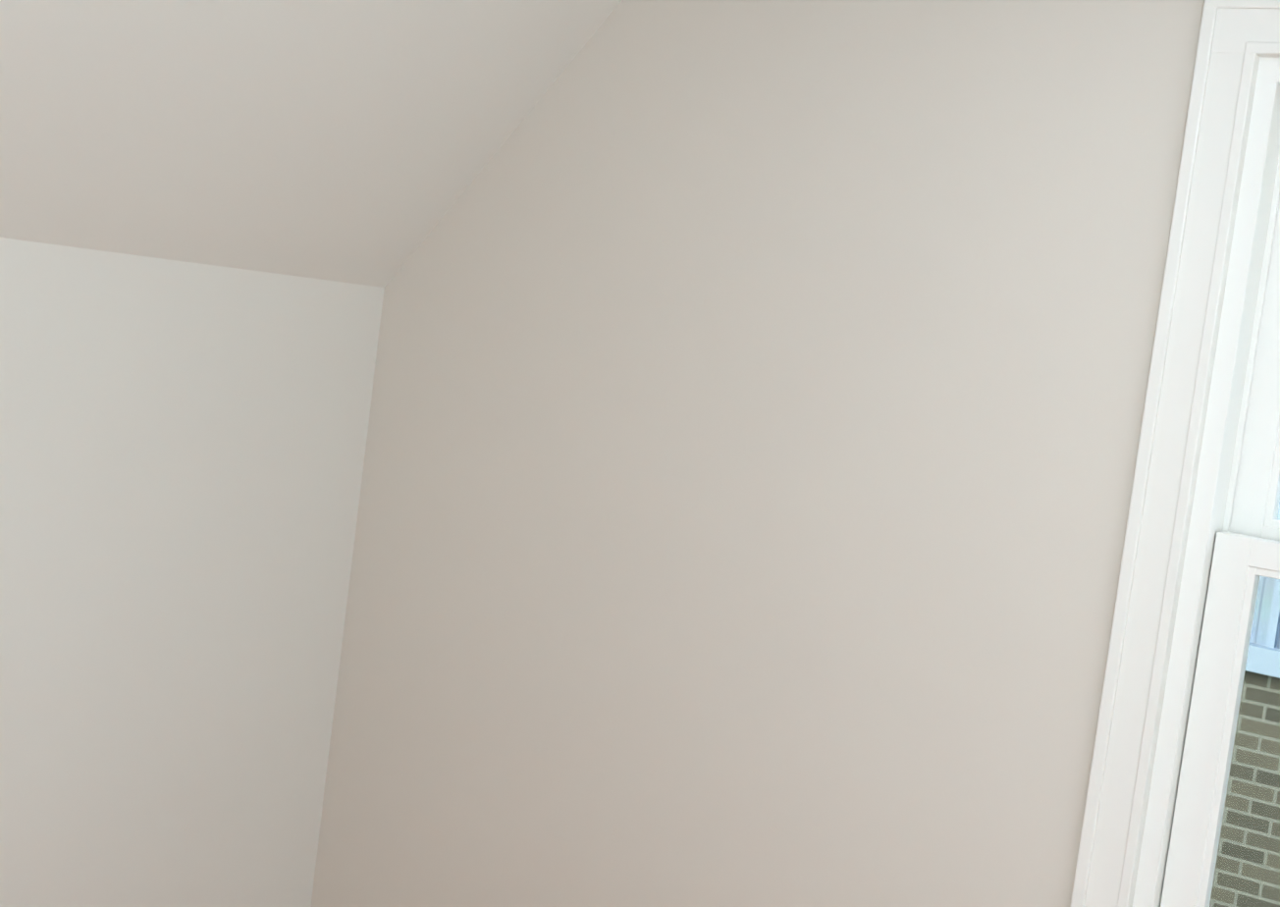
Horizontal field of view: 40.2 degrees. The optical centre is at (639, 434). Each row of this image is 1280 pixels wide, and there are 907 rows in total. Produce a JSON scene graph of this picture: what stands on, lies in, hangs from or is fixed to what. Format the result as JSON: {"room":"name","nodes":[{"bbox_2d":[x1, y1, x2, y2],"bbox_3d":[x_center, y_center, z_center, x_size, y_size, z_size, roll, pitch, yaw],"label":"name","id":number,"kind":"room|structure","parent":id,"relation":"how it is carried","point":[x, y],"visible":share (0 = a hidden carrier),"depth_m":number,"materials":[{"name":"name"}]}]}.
{"room":"attic room","nodes":[
{"label":"attic room","id":0,"kind":"room"},
{"bbox_2d":[0,237,384,906],"bbox_3d":[-1.498,0.457,2.058,0.160,1.556,3.110,10,4,33],"label":"wall","id":1,"kind":"structure","parent":0,"point":[183,444],"depth_m":2.93,"materials":[{"name":"beige paint"}]},
{"bbox_2d":[0,0,621,287],"bbox_3d":[-1.089,-0.744,1.814,0.762,0.957,3.110,10,4,33],"label":"ceiling","id":2,"kind":"structure","parent":0,"point":[357,141],"depth_m":2.71,"materials":[{"name":"beige paint"}]},
{"bbox_2d":[310,0,1204,906],"bbox_3d":[0.841,0.250,2.477,3.500,2.513,0.160,10,4,33],"label":"wall","id":3,"kind":"structure","parent":0,"point":[758,400],"depth_m":2.81,"materials":[{"name":"beige paint"}]},
{"bbox_2d":[1070,0,1279,906],"bbox_3d":[1.176,0.210,2.259,1.080,1.496,0.258,10,4,33],"label":"window","id":4,"kind":"structure","parent":3,"relation":"in","point":[1200,555],"depth_m":2.44,"materials":[{"name":"white paint"}]},
{"label":"outside","id":5,"kind":"structure","parent":0,"visible":0},
{"bbox_3d":[15.596,4.838,28.794,80.000,0.300,59.500,10,4,33],"label":"ground","id":6,"kind":"structure","parent":5,"visible":0},
{"bbox_2d":[1209,501,1279,906],"bbox_3d":[4.385,0.386,12.581,16.600,7.680,9.570,10,4,33],"label":"house","id":7,"kind":"structure","parent":6,"relation":"on","point":[1250,739],"depth_m":8.26,"materials":[{"name":"brick"}]}
]}

